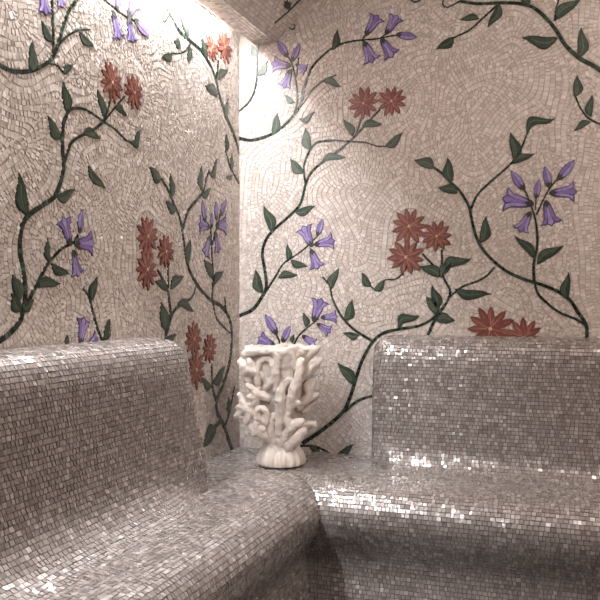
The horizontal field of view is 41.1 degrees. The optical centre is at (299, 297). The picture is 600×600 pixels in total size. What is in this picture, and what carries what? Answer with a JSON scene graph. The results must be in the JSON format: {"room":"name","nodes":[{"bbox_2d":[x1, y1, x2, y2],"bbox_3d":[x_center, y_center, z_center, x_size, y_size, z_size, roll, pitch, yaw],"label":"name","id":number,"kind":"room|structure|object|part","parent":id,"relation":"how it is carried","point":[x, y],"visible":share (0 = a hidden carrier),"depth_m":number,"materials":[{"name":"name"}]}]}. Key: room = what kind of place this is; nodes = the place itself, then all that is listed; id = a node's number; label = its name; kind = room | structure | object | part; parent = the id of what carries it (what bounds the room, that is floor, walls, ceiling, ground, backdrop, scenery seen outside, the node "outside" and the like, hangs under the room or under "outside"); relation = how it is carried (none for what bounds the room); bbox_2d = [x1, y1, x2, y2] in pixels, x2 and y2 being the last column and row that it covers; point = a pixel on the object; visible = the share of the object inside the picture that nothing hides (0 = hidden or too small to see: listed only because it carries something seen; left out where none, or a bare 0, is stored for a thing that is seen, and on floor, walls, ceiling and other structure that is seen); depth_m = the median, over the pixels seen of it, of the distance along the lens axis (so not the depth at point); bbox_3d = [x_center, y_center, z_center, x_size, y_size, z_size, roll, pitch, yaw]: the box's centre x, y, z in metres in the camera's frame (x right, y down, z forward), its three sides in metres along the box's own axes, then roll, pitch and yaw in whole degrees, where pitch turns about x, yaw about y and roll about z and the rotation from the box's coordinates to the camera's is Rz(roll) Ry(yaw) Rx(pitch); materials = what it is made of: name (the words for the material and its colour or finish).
{"room":"spa","nodes":[
{"label":"spa","id":0,"kind":"room"},
{"bbox_2d":[0,0,239,460],"bbox_3d":[-0.900,-0.252,1.072,0.127,2.550,3.723,0,0,20],"label":"wall","id":1,"kind":"structure","parent":0,"point":[119,119],"depth_m":2.11,"materials":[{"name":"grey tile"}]},
{"bbox_3d":[-0.587,-0.167,1.765,0.003,0.534,0.246,0,0,20],"label":"vine stem","id":2,"kind":"part","parent":1,"relation":"part of","materials":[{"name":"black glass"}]},
{"bbox_3d":[-0.581,-0.613,1.782,0.003,0.271,0.336,0,0,20],"label":"vine stem","id":3,"kind":"part","parent":1,"relation":"part of","materials":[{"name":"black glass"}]},
{"bbox_3d":[-0.565,-0.622,1.827,0.003,0.126,0.013,0,0,20],"label":"vine stem","id":4,"kind":"part","parent":1,"relation":"part of","materials":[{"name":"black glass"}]},
{"bbox_3d":[-0.562,-0.073,1.833,0.003,0.160,0.183,0,0,20],"label":"vine stem","id":5,"kind":"part","parent":1,"relation":"part of","materials":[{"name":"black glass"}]},
{"bbox_3d":[-0.561,-0.530,1.838,0.003,0.014,0.057,0,0,20],"label":"vine stem","id":6,"kind":"part","parent":1,"relation":"part of","materials":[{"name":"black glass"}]},
{"bbox_3d":[-0.537,-0.621,1.903,0.003,0.080,0.128,0,0,20],"label":"vine stem","id":7,"kind":"part","parent":1,"relation":"part of","materials":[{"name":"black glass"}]},
{"bbox_3d":[-0.524,-0.377,1.940,0.003,0.138,0.166,0,0,20],"label":"vine stem","id":8,"kind":"part","parent":1,"relation":"part of","materials":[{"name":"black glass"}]},
{"bbox_3d":[-0.511,0.043,1.975,0.003,0.135,0.084,0,0,20],"label":"vine stem","id":9,"kind":"part","parent":1,"relation":"part of","materials":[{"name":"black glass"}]},
{"bbox_3d":[-0.500,-0.437,2.006,0.003,0.048,0.282,0,0,20],"label":"vine stem","id":10,"kind":"part","parent":1,"relation":"part of","materials":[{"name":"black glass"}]},
{"bbox_3d":[-0.490,-0.478,2.032,0.003,0.072,0.039,0,0,20],"label":"vine stem","id":11,"kind":"part","parent":1,"relation":"part of","materials":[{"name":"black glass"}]},
{"bbox_2d":[100,62,122,103],"bbox_3d":[-0.482,-0.552,2.053,0.005,0.103,0.100,0,0,20],"label":"flower","id":12,"kind":"object","parent":1,"relation":"on","point":[111,73],"depth_m":2.05,"materials":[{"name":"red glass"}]},
{"bbox_3d":[-0.479,-0.487,2.063,0.003,0.092,0.101,0,0,20],"label":"vine stem","id":13,"kind":"part","parent":1,"relation":"part of","materials":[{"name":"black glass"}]},
{"bbox_3d":[-0.466,-0.749,2.100,0.003,0.014,0.180,0,0,20],"label":"vine stem","id":14,"kind":"part","parent":1,"relation":"part of","materials":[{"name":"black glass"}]},
{"bbox_2d":[124,74,142,109],"bbox_3d":[-0.447,-0.552,2.150,0.005,0.095,0.090,0,0,20],"label":"flower","id":15,"kind":"object","parent":1,"relation":"on","point":[133,83],"depth_m":2.15,"materials":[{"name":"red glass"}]},
{"bbox_2d":[136,248,157,290],"bbox_3d":[-0.423,-0.079,2.213,0.007,0.117,0.111,0,0,20],"label":"flower","id":16,"kind":"object","parent":1,"relation":"on","point":[146,258],"depth_m":2.21,"materials":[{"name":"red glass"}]},
{"bbox_2d":[137,216,157,254],"bbox_3d":[-0.422,-0.172,2.217,0.005,0.113,0.110,0,0,20],"label":"flower","id":17,"kind":"object","parent":1,"relation":"on","point":[147,226],"depth_m":2.21,"materials":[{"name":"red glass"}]},
{"bbox_3d":[-0.391,0.014,2.307,0.003,0.194,0.085,0,0,20],"label":"vine stem","id":18,"kind":"part","parent":1,"relation":"part of","materials":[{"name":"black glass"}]},
{"bbox_3d":[-0.387,-0.815,2.317,0.003,0.042,0.045,0,0,20],"label":"vine stem","id":19,"kind":"part","parent":1,"relation":"part of","materials":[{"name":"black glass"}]},
{"bbox_2d":[157,235,174,267],"bbox_3d":[-0.387,-0.134,2.311,0.007,0.094,0.096,0,0,20],"label":"flower","id":20,"kind":"object","parent":1,"relation":"on","point":[165,243],"depth_m":2.31,"materials":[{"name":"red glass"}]},
{"bbox_3d":[-0.383,-0.062,2.327,0.003,0.066,0.010,0,0,20],"label":"vine stem","id":21,"kind":"part","parent":1,"relation":"part of","materials":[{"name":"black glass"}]},
{"bbox_3d":[-0.358,0.046,2.397,0.003,0.170,0.207,0,0,20],"label":"vine stem","id":22,"kind":"part","parent":1,"relation":"part of","materials":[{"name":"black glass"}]},
{"bbox_3d":[-0.356,-0.748,2.402,0.003,0.066,0.120,0,0,20],"label":"vine stem","id":23,"kind":"part","parent":1,"relation":"part of","materials":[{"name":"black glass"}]},
{"bbox_2d":[185,320,201,353],"bbox_3d":[-0.329,0.125,2.474,0.005,0.113,0.111,0,0,20],"label":"flower","id":24,"kind":"object","parent":1,"relation":"on","point":[193,328],"depth_m":2.47,"materials":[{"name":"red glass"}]},
{"bbox_3d":[-0.323,-0.311,2.493,0.003,0.207,0.185,0,0,20],"label":"vine stem","id":25,"kind":"part","parent":1,"relation":"part of","materials":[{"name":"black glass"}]},
{"bbox_2d":[188,349,204,389],"bbox_3d":[-0.325,0.224,2.484,0.007,0.127,0.123,0,0,20],"label":"flower","id":26,"kind":"object","parent":1,"relation":"on","point":[196,357],"depth_m":2.49,"materials":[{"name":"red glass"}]},
{"bbox_3d":[-0.313,0.093,2.521,0.003,0.876,0.492,0,0,20],"label":"vine stem","id":27,"kind":"part","parent":1,"relation":"part of","materials":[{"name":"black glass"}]},
{"bbox_3d":[-0.303,-0.689,2.550,0.003,0.354,0.528,0,0,20],"label":"vine stem","id":28,"kind":"part","parent":1,"relation":"part of","materials":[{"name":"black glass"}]},
{"bbox_2d":[202,334,216,362],"bbox_3d":[-0.290,0.163,2.578,0.007,0.095,0.100,0,0,20],"label":"flower","id":29,"kind":"object","parent":1,"relation":"on","point":[209,341],"depth_m":2.57,"materials":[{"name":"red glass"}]},
{"bbox_2d":[205,32,217,61],"bbox_3d":[-0.286,-0.815,2.594,0.005,0.096,0.094,0,0,20],"label":"flower","id":30,"kind":"object","parent":1,"relation":"on","point":[211,38],"depth_m":2.59,"materials":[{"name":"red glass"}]},
{"bbox_3d":[-0.286,-0.115,2.595,0.003,0.243,0.026,0,0,20],"label":"vine stem","id":31,"kind":"part","parent":1,"relation":"part of","materials":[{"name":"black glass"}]},
{"bbox_3d":[-0.281,0.277,2.609,0.003,0.128,0.042,0,0,20],"label":"vine stem","id":32,"kind":"part","parent":1,"relation":"part of","materials":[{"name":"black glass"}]},
{"bbox_3d":[-0.275,-0.226,2.627,0.003,0.111,0.068,0,0,20],"label":"vine stem","id":33,"kind":"part","parent":1,"relation":"part of","materials":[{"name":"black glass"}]},
{"bbox_3d":[-0.272,-0.754,2.635,0.003,0.065,0.022,0,0,20],"label":"vine stem","id":34,"kind":"part","parent":1,"relation":"part of","materials":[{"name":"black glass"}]},
{"bbox_3d":[-0.262,0.067,2.663,0.003,0.109,0.136,0,0,20],"label":"vine stem","id":35,"kind":"part","parent":1,"relation":"part of","materials":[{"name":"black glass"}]},
{"bbox_2d":[217,29,231,64],"bbox_3d":[-0.253,-0.839,2.683,0.005,0.114,0.120,0,0,20],"label":"flower","id":36,"kind":"object","parent":1,"relation":"on","point":[224,36],"depth_m":2.68,"materials":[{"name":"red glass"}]},
{"bbox_3d":[-0.239,0.366,2.726,0.003,0.127,0.079,0,0,20],"label":"vine stem","id":37,"kind":"part","parent":1,"relation":"part of","materials":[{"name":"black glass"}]},
{"bbox_3d":[-0.232,-0.449,2.744,0.003,0.104,0.118,0,0,20],"label":"vine stem","id":38,"kind":"part","parent":1,"relation":"part of","materials":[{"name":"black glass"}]},
{"bbox_2d":[196,0,274,44],"bbox_3d":[-0.760,-1.002,1.088,0.139,0.249,3.609,0,0,20],"label":"trim","id":39,"kind":"structure","parent":1,"relation":"attached to","point":[221,9],"depth_m":2.54,"materials":[{"name":"grey tile"}]},
{"bbox_2d":[225,0,315,41],"bbox_3d":[0.397,-1.163,0.670,2.323,0.570,3.610,0,0,20],"label":"ceiling","id":40,"kind":"structure","parent":0,"point":[274,18],"depth_m":2.61,"materials":[{"name":"grey tile"}]},
{"bbox_3d":[-0.034,-0.952,2.640,0.105,0.089,0.020,0,0,15],"label":"vine stem","id":41,"kind":"part","parent":40,"relation":"part of","materials":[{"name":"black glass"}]},
{"bbox_2d":[239,0,599,455],"bbox_3d":[1.028,-0.252,2.410,2.840,2.550,0.127,0,0,20],"label":"wall","id":42,"kind":"structure","parent":0,"point":[407,167],"depth_m":2.59,"materials":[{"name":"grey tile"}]},
{"bbox_3d":[-0.180,-0.763,2.786,0.080,0.229,0.003,0,0,20],"label":"vine stem","id":43,"kind":"part","parent":42,"relation":"part of","materials":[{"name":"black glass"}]},
{"bbox_3d":[-0.030,-0.116,2.732,0.192,0.189,0.003,0,0,20],"label":"vine stem","id":44,"kind":"part","parent":42,"relation":"part of","materials":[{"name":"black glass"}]},
{"bbox_3d":[-0.030,-0.731,2.732,0.051,0.232,0.003,0,0,20],"label":"vine stem","id":45,"kind":"part","parent":42,"relation":"part of","materials":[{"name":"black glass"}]},
{"bbox_3d":[-0.021,-0.229,2.729,0.410,0.594,0.003,0,0,20],"label":"vine stem","id":46,"kind":"part","parent":42,"relation":"part of","materials":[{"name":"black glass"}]},
{"bbox_3d":[0.018,0.119,2.715,0.098,0.102,0.003,0,0,20],"label":"vine stem","id":47,"kind":"part","parent":42,"relation":"part of","materials":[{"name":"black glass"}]},
{"bbox_3d":[0.023,-0.445,2.713,0.028,0.116,0.003,0,0,20],"label":"vine stem","id":48,"kind":"part","parent":42,"relation":"part of","materials":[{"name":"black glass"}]},
{"bbox_3d":[0.067,0.521,2.697,0.144,0.047,0.003,0,0,20],"label":"vine stem","id":49,"kind":"part","parent":42,"relation":"part of","materials":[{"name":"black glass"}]},
{"bbox_3d":[0.054,-0.701,2.701,0.576,0.316,0.003,0,0,20],"label":"vine stem","id":50,"kind":"part","parent":42,"relation":"part of","materials":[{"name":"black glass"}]},
{"bbox_3d":[0.061,-0.700,2.699,0.134,0.099,0.003,0,0,20],"label":"vine stem","id":51,"kind":"part","parent":42,"relation":"part of","materials":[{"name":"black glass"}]},
{"bbox_3d":[0.157,0.037,2.664,0.177,0.219,0.003,0,0,20],"label":"vine stem","id":52,"kind":"part","parent":42,"relation":"part of","materials":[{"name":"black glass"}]},
{"bbox_3d":[0.159,-0.513,2.663,0.272,0.037,0.003,0,0,20],"label":"vine stem","id":53,"kind":"part","parent":42,"relation":"part of","materials":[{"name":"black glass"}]},
{"bbox_3d":[0.188,-0.561,2.653,0.038,0.075,0.003,0,0,20],"label":"vine stem","id":54,"kind":"part","parent":42,"relation":"part of","materials":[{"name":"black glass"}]},
{"bbox_3d":[0.211,0.348,2.644,0.142,0.071,0.003,0,0,20],"label":"vine stem","id":55,"kind":"part","parent":42,"relation":"part of","materials":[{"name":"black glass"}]},
{"bbox_2d":[348,87,377,118],"bbox_3d":[0.210,-0.645,2.644,0.105,0.108,0.005,0,0,20],"label":"flower","id":56,"kind":"object","parent":42,"relation":"on","point":[362,101],"depth_m":2.64,"materials":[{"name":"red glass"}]},
{"bbox_3d":[0.216,-0.572,2.643,0.104,0.100,0.003,0,0,20],"label":"vine stem","id":57,"kind":"part","parent":42,"relation":"part of","materials":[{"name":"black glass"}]},
{"bbox_3d":[0.243,0.173,2.633,0.508,0.654,0.003,0,0,20],"label":"vine stem","id":58,"kind":"part","parent":42,"relation":"part of","materials":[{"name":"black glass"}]},
{"bbox_2d":[378,87,405,115],"bbox_3d":[0.299,-0.643,2.611,0.096,0.094,0.005,0,0,20],"label":"flower","id":59,"kind":"object","parent":42,"relation":"on","point":[391,100],"depth_m":2.61,"materials":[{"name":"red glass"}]},
{"bbox_2d":[387,239,423,273],"bbox_3d":[0.341,-0.134,2.595,0.123,0.116,0.007,0,0,20],"label":"flower","id":60,"kind":"object","parent":42,"relation":"on","point":[404,256],"depth_m":2.59,"materials":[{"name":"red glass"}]},
{"bbox_2d":[392,209,425,242],"bbox_3d":[0.355,-0.231,2.591,0.118,0.120,0.005,0,0,20],"label":"flower","id":61,"kind":"object","parent":42,"relation":"on","point":[408,225],"depth_m":2.59,"materials":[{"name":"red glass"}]},
{"bbox_3d":[0.424,-0.103,2.567,0.068,0.083,0.003,0,0,20],"label":"vine stem","id":62,"kind":"part","parent":42,"relation":"part of","materials":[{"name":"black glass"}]},
{"bbox_2d":[421,221,450,251],"bbox_3d":[0.436,-0.198,2.561,0.099,0.100,0.007,0,0,20],"label":"flower","id":63,"kind":"object","parent":42,"relation":"on","point":[435,235],"depth_m":2.56,"materials":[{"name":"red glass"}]},
{"bbox_3d":[0.436,0.073,2.563,0.065,0.108,0.003,0,0,20],"label":"vine stem","id":64,"kind":"part","parent":42,"relation":"part of","materials":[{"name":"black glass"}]},
{"bbox_3d":[0.481,-0.942,2.547,0.058,0.036,0.003,0,0,20],"label":"vine stem","id":65,"kind":"part","parent":42,"relation":"part of","materials":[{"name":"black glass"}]},
{"bbox_3d":[0.539,-0.045,2.526,0.151,0.106,0.003,0,0,20],"label":"vine stem","id":66,"kind":"part","parent":42,"relation":"part of","materials":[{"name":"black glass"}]},
{"bbox_3d":[0.547,-0.868,2.522,0.150,0.098,0.003,0,0,20],"label":"vine stem","id":67,"kind":"part","parent":42,"relation":"part of","materials":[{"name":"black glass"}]},
{"bbox_2d":[468,307,512,336],"bbox_3d":[0.597,0.098,2.503,0.146,0.145,0.005,0,0,20],"label":"flower","id":68,"kind":"object","parent":42,"relation":"on","point":[482,321],"depth_m":2.50,"materials":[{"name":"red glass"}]},
{"bbox_3d":[0.620,-0.396,2.496,0.178,0.232,0.003,0,0,20],"label":"vine stem","id":69,"kind":"part","parent":42,"relation":"part of","materials":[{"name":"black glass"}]},
{"bbox_3d":[0.648,-0.148,2.486,0.470,0.548,0.003,0,0,20],"label":"vine stem","id":70,"kind":"part","parent":42,"relation":"part of","materials":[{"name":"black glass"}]},
{"bbox_2d":[506,317,540,336],"bbox_3d":[0.693,0.120,2.469,0.125,0.125,0.005,0,0,20],"label":"flower","id":71,"kind":"object","parent":42,"relation":"on","point":[515,326],"depth_m":2.47,"materials":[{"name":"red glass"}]},
{"bbox_3d":[0.717,-0.799,2.461,0.449,0.293,0.003,0,0,20],"label":"vine stem","id":72,"kind":"part","parent":42,"relation":"part of","materials":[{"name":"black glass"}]},
{"bbox_3d":[0.710,-0.195,2.463,0.048,0.295,0.003,0,0,20],"label":"vine stem","id":73,"kind":"part","parent":42,"relation":"part of","materials":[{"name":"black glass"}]},
{"bbox_3d":[0.758,-0.312,2.446,0.073,0.116,0.003,0,0,20],"label":"vine stem","id":74,"kind":"part","parent":42,"relation":"part of","materials":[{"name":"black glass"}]},
{"bbox_3d":[0.784,-0.891,2.437,0.019,0.093,0.003,0,0,20],"label":"vine stem","id":75,"kind":"part","parent":42,"relation":"part of","materials":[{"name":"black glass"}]},
{"bbox_3d":[0.791,0.020,2.434,0.153,0.129,0.003,0,0,20],"label":"vine stem","id":76,"kind":"part","parent":42,"relation":"part of","materials":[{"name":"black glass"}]},
{"bbox_3d":[0.890,-0.560,2.398,0.130,0.112,0.003,0,0,20],"label":"vine stem","id":77,"kind":"part","parent":42,"relation":"part of","materials":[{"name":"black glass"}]},
{"bbox_3d":[0.395,1.023,0.665,2.840,0.100,3.840,0,0,20],"label":"floor","id":78,"kind":"structure","parent":0,"visible":0},
{"bbox_2d":[0,334,599,599],"bbox_3d":[0.275,0.539,1.575,1.746,0.869,1.961,0,0,20],"label":"bench","id":79,"kind":"object","parent":78,"relation":"on","point":[480,479],"visible":0.98,"depth_m":2.08,"materials":[{"name":"grey tile"}]},
{"bbox_3d":[-0.498,0.315,1.571,0.285,0.421,1.427,0,0,20],"label":"backrest","id":80,"kind":"part","parent":79,"relation":"part of","materials":[{"name":"beige tile"}]},
{"bbox_3d":[-0.333,0.745,1.804,0.446,0.456,1.946,0,0,20],"label":"seat","id":81,"kind":"part","parent":79,"relation":"part of","materials":[{"name":"beige tile"}]},
{"bbox_2d":[234,342,322,467],"bbox_3d":[-0.069,0.330,2.498,0.272,0.375,0.222,0,0,-3],"label":"vase","id":82,"kind":"object","parent":79,"relation":"on","point":[283,386],"visible":1,"depth_m":2.42,"materials":[{"name":"white ceramic"}]},
{"bbox_3d":[0.534,0.745,2.288,1.746,0.456,0.446,0,0,20],"label":"seat","id":83,"kind":"part","parent":79,"relation":"part of","materials":[{"name":"beige tile"}]},
{"bbox_3d":[0.760,0.321,2.316,1.142,0.408,0.228,0,0,20],"label":"backrest","id":84,"kind":"part","parent":79,"relation":"part of","materials":[{"name":"beige tile"}]}
]}

